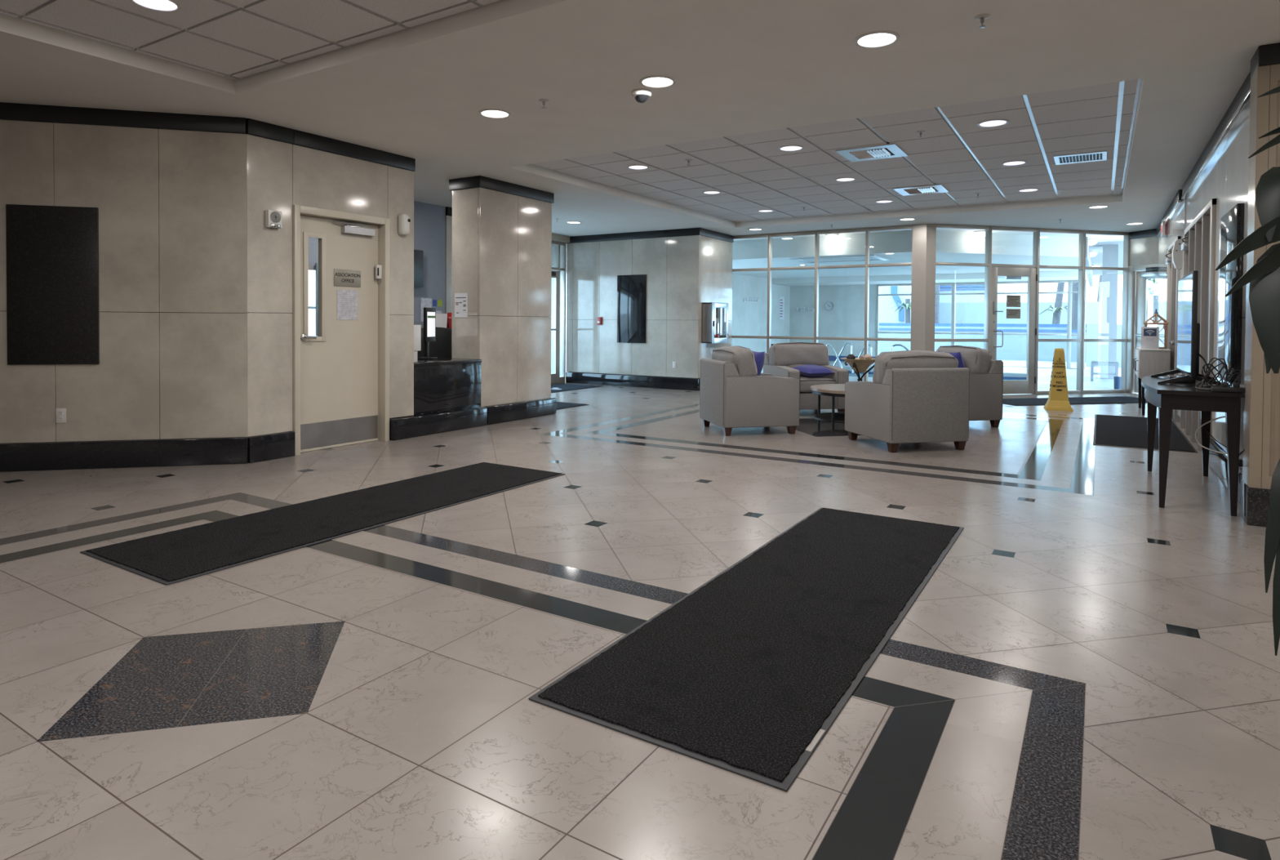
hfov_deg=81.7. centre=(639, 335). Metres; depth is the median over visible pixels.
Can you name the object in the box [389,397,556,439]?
baseboard
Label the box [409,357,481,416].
reception desk
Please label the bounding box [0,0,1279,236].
ceiling
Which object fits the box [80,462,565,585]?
floor mat
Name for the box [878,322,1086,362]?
wall
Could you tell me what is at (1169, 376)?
media box
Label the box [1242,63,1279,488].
wall
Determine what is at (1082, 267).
window
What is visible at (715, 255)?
wall
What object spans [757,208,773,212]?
recessed light
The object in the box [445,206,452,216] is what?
trim
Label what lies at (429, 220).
wall
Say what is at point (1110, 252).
column
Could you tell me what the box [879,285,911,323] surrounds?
building
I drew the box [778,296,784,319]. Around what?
sign
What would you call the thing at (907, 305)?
palm tree
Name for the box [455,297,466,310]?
print
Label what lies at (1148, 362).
base cabinet
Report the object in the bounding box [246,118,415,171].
trim
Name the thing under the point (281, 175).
wall
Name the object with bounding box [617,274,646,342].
wall panel
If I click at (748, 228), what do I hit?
recessed light
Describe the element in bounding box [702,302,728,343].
upper cabinet
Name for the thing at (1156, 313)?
tower
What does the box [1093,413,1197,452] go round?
floor mat
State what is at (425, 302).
paper sheet
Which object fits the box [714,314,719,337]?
fire extinguisher
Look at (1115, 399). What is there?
floor mat
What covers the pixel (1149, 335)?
sign
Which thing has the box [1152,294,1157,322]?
sign
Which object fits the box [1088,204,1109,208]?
recessed light
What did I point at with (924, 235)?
column
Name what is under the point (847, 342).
rail
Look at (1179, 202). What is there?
trim
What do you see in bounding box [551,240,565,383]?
window
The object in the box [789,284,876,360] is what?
wall
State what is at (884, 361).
cushion
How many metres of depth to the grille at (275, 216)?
6.43 m
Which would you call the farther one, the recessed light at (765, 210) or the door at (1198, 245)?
the recessed light at (765, 210)
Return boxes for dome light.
[825,233,839,240]
[973,230,985,238]
[1088,238,1098,245]
[1089,251,1097,257]
[1091,264,1101,266]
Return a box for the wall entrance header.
[551,233,569,242]
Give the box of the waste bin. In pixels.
[1113,376,1120,389]
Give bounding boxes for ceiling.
[0,0,501,79]
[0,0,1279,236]
[531,78,1142,222]
[732,227,1123,285]
[1085,236,1129,286]
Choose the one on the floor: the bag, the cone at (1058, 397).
the cone at (1058, 397)
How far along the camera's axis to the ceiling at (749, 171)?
8.26 m
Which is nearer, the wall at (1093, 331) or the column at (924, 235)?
the column at (924, 235)
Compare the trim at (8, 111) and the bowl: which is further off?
the bowl
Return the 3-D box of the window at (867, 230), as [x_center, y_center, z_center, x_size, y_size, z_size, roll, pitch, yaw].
[3.206,-0.461,13.671,3.530,2.920,0.110,1,1,32]
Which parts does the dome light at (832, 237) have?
globe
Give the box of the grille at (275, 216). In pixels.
[270,211,280,222]
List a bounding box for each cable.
[1195,415,1226,453]
[1206,430,1241,452]
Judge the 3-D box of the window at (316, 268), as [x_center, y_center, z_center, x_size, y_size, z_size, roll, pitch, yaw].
[-4.065,-0.335,9.168,0.123,1.130,0.480,1,1,32]
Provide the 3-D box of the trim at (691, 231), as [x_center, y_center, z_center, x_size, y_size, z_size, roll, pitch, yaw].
[-0.228,-1.886,14.045,3.078,0.130,0.050,1,1,32]
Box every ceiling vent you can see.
[835,142,908,162]
[893,183,949,195]
[1053,150,1106,164]
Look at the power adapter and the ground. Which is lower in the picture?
the power adapter
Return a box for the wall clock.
[824,301,833,310]
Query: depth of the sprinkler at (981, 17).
4.08 m
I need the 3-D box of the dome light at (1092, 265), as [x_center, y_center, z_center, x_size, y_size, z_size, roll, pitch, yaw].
[13.885,-2.076,22.545,0.280,0.141,0.280,1,1,32]
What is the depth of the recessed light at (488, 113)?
6.04 m
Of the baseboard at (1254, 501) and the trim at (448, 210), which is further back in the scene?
the trim at (448, 210)
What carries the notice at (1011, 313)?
attached to the door at (1010, 386)
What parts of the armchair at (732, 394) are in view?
leg, frame, leg, arm, arm, leg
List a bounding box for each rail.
[826,342,842,368]
[833,341,853,371]
[851,343,872,373]
[890,343,909,351]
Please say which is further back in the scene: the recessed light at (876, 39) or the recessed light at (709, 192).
the recessed light at (709, 192)
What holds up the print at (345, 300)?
attached to the paper
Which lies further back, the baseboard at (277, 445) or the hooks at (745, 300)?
the hooks at (745, 300)
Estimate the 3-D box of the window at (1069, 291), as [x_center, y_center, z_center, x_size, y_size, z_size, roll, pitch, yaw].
[9.977,-0.344,22.086,5.700,2.480,0.110,1,1,32]
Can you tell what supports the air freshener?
attached to the wall at (281, 175)
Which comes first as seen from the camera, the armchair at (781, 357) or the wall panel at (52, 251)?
the wall panel at (52, 251)
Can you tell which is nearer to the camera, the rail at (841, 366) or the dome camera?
the dome camera
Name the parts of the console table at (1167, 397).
leg, leg, leg, power strip, cable coil, leg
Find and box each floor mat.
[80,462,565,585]
[528,506,964,791]
[551,383,601,392]
[556,401,589,409]
[1002,395,1146,405]
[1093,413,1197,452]
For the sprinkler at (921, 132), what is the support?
attached to the ceiling at (749, 171)
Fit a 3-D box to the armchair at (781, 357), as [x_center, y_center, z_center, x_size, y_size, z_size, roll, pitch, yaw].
[2.245,0.575,10.118,0.860,0.962,0.884,0,1,-13]
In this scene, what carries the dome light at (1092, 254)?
attached to the ceiling at (1098, 259)
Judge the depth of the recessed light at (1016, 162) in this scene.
8.19 m
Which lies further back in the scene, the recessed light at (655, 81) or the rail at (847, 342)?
the rail at (847, 342)
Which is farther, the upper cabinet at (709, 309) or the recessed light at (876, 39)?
the upper cabinet at (709, 309)
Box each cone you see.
[846,354,855,359]
[1043,347,1073,411]
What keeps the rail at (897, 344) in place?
on the floor
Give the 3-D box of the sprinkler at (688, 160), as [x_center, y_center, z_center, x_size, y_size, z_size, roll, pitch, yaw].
[0.540,-1.911,8.178,0.084,0.060,0.084,1,1,32]
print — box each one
[339,293,352,315]
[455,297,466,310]
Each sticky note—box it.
[432,299,436,306]
[437,299,442,306]
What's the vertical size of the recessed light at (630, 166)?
0.011 m
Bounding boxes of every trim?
[0,102,246,133]
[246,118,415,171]
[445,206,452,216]
[448,175,554,203]
[565,227,700,243]
[700,227,733,242]
[1128,228,1155,239]
[1155,189,1182,235]
[1155,200,1182,238]
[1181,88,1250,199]
[1250,42,1279,77]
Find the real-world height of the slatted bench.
0.430 m
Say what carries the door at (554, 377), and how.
attached to the window at (557, 244)
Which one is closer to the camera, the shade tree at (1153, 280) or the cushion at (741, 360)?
the cushion at (741, 360)
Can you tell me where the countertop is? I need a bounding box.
[413,357,481,365]
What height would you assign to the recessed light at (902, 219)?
0.011 m
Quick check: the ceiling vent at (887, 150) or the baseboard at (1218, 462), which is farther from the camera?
the ceiling vent at (887, 150)
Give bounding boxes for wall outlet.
[55,408,66,422]
[672,361,675,368]
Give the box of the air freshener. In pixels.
[398,213,410,235]
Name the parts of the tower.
roof frame, post, post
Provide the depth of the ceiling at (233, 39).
4.50 m
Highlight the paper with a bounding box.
[337,289,357,319]
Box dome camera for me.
[631,88,651,102]
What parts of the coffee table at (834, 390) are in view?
leg, leg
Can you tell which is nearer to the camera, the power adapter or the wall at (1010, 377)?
the power adapter
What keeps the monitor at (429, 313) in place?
on the reception desk at (441, 384)
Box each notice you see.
[454,293,467,317]
[1005,308,1020,318]
[1006,294,1020,306]
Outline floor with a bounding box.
[0,360,1279,859]
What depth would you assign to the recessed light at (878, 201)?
10.82 m
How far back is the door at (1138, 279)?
13.38 m
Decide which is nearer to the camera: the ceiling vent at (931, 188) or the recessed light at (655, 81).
the recessed light at (655, 81)
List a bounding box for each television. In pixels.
[413,249,423,287]
[1151,270,1221,385]
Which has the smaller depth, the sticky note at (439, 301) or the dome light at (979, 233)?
the sticky note at (439, 301)
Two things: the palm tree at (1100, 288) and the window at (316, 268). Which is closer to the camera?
the window at (316, 268)
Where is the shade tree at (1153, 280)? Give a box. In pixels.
[1142,270,1158,294]
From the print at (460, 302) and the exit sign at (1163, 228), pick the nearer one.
the print at (460, 302)
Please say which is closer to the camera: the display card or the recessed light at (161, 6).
the recessed light at (161, 6)
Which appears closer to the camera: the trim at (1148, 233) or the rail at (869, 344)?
the trim at (1148, 233)
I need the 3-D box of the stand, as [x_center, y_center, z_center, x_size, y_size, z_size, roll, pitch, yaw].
[2.570,0.461,8.680,0.457,0.302,0.406,1,1,32]
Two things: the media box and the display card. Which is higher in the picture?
the display card
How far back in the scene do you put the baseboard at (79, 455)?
6.05 m
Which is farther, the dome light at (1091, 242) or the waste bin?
the dome light at (1091, 242)
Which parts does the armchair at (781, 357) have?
frame, arm, seat, arm, leg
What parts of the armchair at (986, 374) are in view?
arm, leg, frame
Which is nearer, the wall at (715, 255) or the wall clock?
the wall at (715, 255)
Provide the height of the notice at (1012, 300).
0.210 m
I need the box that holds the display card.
[413,324,421,361]
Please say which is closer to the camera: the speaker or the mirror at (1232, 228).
the mirror at (1232, 228)
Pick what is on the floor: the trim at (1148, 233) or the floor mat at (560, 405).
the floor mat at (560, 405)
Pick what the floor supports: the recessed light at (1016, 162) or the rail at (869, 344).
the rail at (869, 344)
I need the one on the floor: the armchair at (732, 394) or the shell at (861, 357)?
the armchair at (732, 394)
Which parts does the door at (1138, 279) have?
closer plate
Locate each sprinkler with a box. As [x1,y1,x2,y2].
[538,98,549,108]
[684,159,692,165]
[915,130,925,137]
[973,13,990,28]
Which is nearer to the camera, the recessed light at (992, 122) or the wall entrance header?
the recessed light at (992, 122)
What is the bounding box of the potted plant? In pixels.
[1215,86,1279,655]
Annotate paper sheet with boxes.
[420,297,431,321]
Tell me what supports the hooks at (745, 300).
attached to the wall at (748, 318)
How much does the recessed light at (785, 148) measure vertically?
0.011 m
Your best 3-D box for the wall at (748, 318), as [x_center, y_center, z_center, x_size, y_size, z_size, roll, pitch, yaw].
[2.173,-0.830,20.605,0.200,3.400,11.100,1,1,32]
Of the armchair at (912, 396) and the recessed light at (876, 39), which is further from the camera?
the armchair at (912, 396)
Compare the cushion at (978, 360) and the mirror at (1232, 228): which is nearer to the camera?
the mirror at (1232, 228)
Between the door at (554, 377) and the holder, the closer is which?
the holder
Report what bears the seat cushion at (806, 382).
on the armchair at (781, 357)
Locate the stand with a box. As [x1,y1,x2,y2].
[844,361,874,381]
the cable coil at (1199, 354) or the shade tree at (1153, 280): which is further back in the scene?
the shade tree at (1153, 280)
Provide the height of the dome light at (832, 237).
0.141 m
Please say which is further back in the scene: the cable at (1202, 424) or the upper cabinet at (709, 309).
the upper cabinet at (709, 309)
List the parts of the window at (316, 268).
frame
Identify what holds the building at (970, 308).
on the ground
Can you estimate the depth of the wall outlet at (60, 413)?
5.97 m
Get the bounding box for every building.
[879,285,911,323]
[939,284,1102,324]
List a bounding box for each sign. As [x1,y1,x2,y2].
[333,268,360,287]
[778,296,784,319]
[1141,326,1159,349]
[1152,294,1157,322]
[1160,221,1167,237]
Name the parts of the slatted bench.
leg, frame, leg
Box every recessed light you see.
[128,0,182,13]
[478,108,511,118]
[566,221,581,223]
[626,164,648,169]
[639,75,675,88]
[702,190,720,194]
[748,228,762,230]
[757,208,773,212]
[777,145,804,151]
[835,177,856,182]
[853,31,899,48]
[875,200,893,203]
[898,217,915,220]
[977,119,1008,127]
[1001,160,1026,165]
[1017,187,1039,191]
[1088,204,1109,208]
[1125,222,1143,224]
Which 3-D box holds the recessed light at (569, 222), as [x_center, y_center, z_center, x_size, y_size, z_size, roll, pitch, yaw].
[-1.129,-1.929,12.633,0.260,0.011,0.260,1,1,32]
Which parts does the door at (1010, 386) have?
pull handle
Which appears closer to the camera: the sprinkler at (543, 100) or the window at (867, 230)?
the sprinkler at (543, 100)
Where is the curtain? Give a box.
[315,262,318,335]
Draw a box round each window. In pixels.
[308,262,318,335]
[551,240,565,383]
[731,225,912,381]
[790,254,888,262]
[875,280,1086,368]
[934,223,1129,394]
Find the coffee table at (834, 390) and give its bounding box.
[810,383,844,431]
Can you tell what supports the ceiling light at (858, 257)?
attached to the ceiling at (952, 245)
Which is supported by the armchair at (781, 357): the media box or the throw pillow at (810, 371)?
the throw pillow at (810, 371)
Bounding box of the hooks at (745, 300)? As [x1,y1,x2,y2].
[743,296,758,302]
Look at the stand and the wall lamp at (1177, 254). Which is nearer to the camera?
the stand
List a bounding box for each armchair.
[699,345,799,435]
[763,342,848,412]
[844,350,969,452]
[936,345,1003,426]
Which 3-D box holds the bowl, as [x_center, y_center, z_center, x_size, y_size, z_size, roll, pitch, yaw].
[2.598,0.356,8.730,0.450,0.168,0.450,1,1,32]
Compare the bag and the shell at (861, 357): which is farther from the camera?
the bag
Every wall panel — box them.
[5,204,99,364]
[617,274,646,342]
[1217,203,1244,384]
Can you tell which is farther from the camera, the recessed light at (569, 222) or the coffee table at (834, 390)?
the recessed light at (569, 222)
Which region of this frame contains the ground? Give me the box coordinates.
[996,359,1120,369]
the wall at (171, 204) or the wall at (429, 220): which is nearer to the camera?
the wall at (171, 204)
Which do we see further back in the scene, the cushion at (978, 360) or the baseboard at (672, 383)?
the baseboard at (672, 383)
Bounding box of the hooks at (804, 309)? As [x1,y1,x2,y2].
[795,306,813,311]
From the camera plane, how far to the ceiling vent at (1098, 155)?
7.91 m
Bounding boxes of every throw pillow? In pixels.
[752,351,764,375]
[792,364,833,377]
[937,351,965,367]
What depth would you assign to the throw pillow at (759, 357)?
8.25 m
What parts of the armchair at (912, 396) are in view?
leg, arm, leg, frame, leg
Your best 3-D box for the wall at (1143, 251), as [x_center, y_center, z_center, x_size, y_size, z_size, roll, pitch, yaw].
[9.168,-1.553,12.696,0.120,0.620,1.704,0,1,-13]
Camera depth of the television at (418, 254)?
10.46 m
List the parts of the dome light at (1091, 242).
globe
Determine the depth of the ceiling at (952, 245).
15.95 m
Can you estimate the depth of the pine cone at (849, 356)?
8.73 m
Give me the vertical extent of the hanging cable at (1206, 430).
0.434 m
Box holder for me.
[435,313,447,327]
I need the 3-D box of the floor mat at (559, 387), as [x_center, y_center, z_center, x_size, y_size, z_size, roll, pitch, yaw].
[-1.608,0.965,13.441,0.950,0.012,1.900,1,1,32]
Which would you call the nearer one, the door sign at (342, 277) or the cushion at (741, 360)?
the door sign at (342, 277)
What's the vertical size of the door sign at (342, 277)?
0.165 m
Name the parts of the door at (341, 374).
lever, vision frame, kick plate, closer arm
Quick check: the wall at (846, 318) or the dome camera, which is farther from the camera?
the wall at (846, 318)
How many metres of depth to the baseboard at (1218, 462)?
5.86 m
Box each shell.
[859,355,865,359]
[866,354,871,359]
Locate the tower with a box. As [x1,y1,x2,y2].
[1142,308,1168,348]
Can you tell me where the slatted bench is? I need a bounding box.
[1090,360,1119,380]
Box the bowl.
[840,357,875,373]
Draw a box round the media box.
[1167,374,1195,382]
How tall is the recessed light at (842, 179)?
0.011 m
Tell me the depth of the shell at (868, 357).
8.67 m
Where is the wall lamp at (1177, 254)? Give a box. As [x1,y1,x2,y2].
[1172,239,1182,269]
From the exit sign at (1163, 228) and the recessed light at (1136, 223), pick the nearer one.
the exit sign at (1163, 228)
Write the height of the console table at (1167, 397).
0.938 m
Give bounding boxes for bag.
[446,312,451,328]
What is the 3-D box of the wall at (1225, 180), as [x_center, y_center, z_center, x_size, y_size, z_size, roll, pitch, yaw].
[6.585,-0.351,8.772,0.215,2.920,9.736,1,1,32]
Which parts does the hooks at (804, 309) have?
rail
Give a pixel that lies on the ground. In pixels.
(1006, 362)
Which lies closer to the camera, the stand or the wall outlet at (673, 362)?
the stand
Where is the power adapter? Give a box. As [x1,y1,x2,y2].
[1239,457,1242,466]
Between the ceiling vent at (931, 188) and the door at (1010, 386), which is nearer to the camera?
the ceiling vent at (931, 188)
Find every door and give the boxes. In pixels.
[291,204,389,455]
[551,270,559,382]
[990,266,1037,394]
[1126,263,1159,392]
[1164,235,1180,422]
[1179,198,1216,450]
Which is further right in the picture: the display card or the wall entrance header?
the wall entrance header
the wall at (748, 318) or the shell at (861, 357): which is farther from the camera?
the wall at (748, 318)
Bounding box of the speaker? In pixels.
[265,209,282,228]
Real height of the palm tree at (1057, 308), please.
4.621 m
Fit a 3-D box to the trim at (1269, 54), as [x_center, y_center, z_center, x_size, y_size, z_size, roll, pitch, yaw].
[4.798,-1.679,3.994,2.302,0.120,0.290,1,1,32]
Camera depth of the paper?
7.20 m
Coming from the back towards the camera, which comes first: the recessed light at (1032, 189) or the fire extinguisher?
the fire extinguisher
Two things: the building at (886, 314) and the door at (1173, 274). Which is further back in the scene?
the building at (886, 314)
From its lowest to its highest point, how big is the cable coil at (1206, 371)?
0.207 m
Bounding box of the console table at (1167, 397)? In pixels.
[1141,368,1245,515]
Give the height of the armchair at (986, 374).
0.962 m
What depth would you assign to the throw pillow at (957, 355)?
8.75 m
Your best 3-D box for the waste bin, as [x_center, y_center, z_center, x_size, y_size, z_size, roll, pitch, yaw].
[9.176,0.910,14.208,0.130,0.240,0.128,1,1,32]
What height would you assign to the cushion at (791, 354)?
0.497 m
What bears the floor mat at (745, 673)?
on the floor
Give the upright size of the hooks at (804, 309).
0.163 m
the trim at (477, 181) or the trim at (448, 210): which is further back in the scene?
the trim at (448, 210)
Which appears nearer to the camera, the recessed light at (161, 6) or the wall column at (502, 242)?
the recessed light at (161, 6)
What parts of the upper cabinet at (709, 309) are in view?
door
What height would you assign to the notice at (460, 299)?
0.290 m
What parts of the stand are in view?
scroll leg, scroll leg, scroll leg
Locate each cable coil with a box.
[1195,353,1220,390]
[1200,357,1229,387]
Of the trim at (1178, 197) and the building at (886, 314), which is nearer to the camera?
the trim at (1178, 197)
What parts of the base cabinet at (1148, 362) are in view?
door, door, leg, leg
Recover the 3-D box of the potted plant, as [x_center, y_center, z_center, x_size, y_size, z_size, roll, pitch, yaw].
[2.385,0.197,2.112,0.935,2.003,0.769,0,1,-13]
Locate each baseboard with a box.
[0,436,248,471]
[248,431,294,462]
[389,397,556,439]
[565,372,698,391]
[1208,438,1242,503]
[1240,479,1270,526]
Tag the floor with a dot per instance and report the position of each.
(1090, 669)
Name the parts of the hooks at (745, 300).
rail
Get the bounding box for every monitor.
[417,306,437,359]
[417,327,451,357]
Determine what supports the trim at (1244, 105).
attached to the wall at (1225, 180)
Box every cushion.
[711,345,757,376]
[768,342,828,375]
[800,374,835,392]
[872,350,958,383]
[936,345,991,373]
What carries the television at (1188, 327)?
on the console table at (1167, 397)
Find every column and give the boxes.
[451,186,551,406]
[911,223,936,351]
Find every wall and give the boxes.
[0,119,247,443]
[245,133,413,436]
[308,200,568,382]
[566,235,699,378]
[697,235,732,378]
[731,273,790,352]
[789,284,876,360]
[848,370,1026,378]
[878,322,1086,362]
[1085,324,1121,367]
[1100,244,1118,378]
[1128,235,1159,266]
[1156,106,1249,467]
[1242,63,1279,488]
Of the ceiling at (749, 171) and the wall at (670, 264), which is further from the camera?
the wall at (670, 264)
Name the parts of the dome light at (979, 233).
globe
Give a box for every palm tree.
[890,298,911,323]
[934,284,939,323]
[1038,282,1067,324]
[1071,282,1078,329]
[1097,275,1102,301]
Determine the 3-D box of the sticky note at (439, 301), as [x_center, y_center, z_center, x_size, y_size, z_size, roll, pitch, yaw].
[-2.959,-0.476,10.941,0.004,0.095,0.080,1,1,32]
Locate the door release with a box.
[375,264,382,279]
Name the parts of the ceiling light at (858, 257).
panel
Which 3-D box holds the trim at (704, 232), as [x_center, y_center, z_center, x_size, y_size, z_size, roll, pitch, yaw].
[1.431,-1.871,13.844,0.050,0.130,1.417,1,1,32]
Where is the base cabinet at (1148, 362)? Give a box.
[1133,346,1170,415]
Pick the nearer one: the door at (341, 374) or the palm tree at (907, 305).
the door at (341, 374)
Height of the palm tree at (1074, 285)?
5.503 m
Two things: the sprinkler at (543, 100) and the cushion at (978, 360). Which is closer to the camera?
the sprinkler at (543, 100)
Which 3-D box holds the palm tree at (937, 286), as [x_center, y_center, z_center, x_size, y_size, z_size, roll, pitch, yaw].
[12.364,-1.732,30.661,2.058,5.030,2.320,0,1,6]
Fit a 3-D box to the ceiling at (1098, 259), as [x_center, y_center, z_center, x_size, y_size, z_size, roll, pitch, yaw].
[13.750,-1.977,20.864,1.950,0.560,14.000,1,1,32]

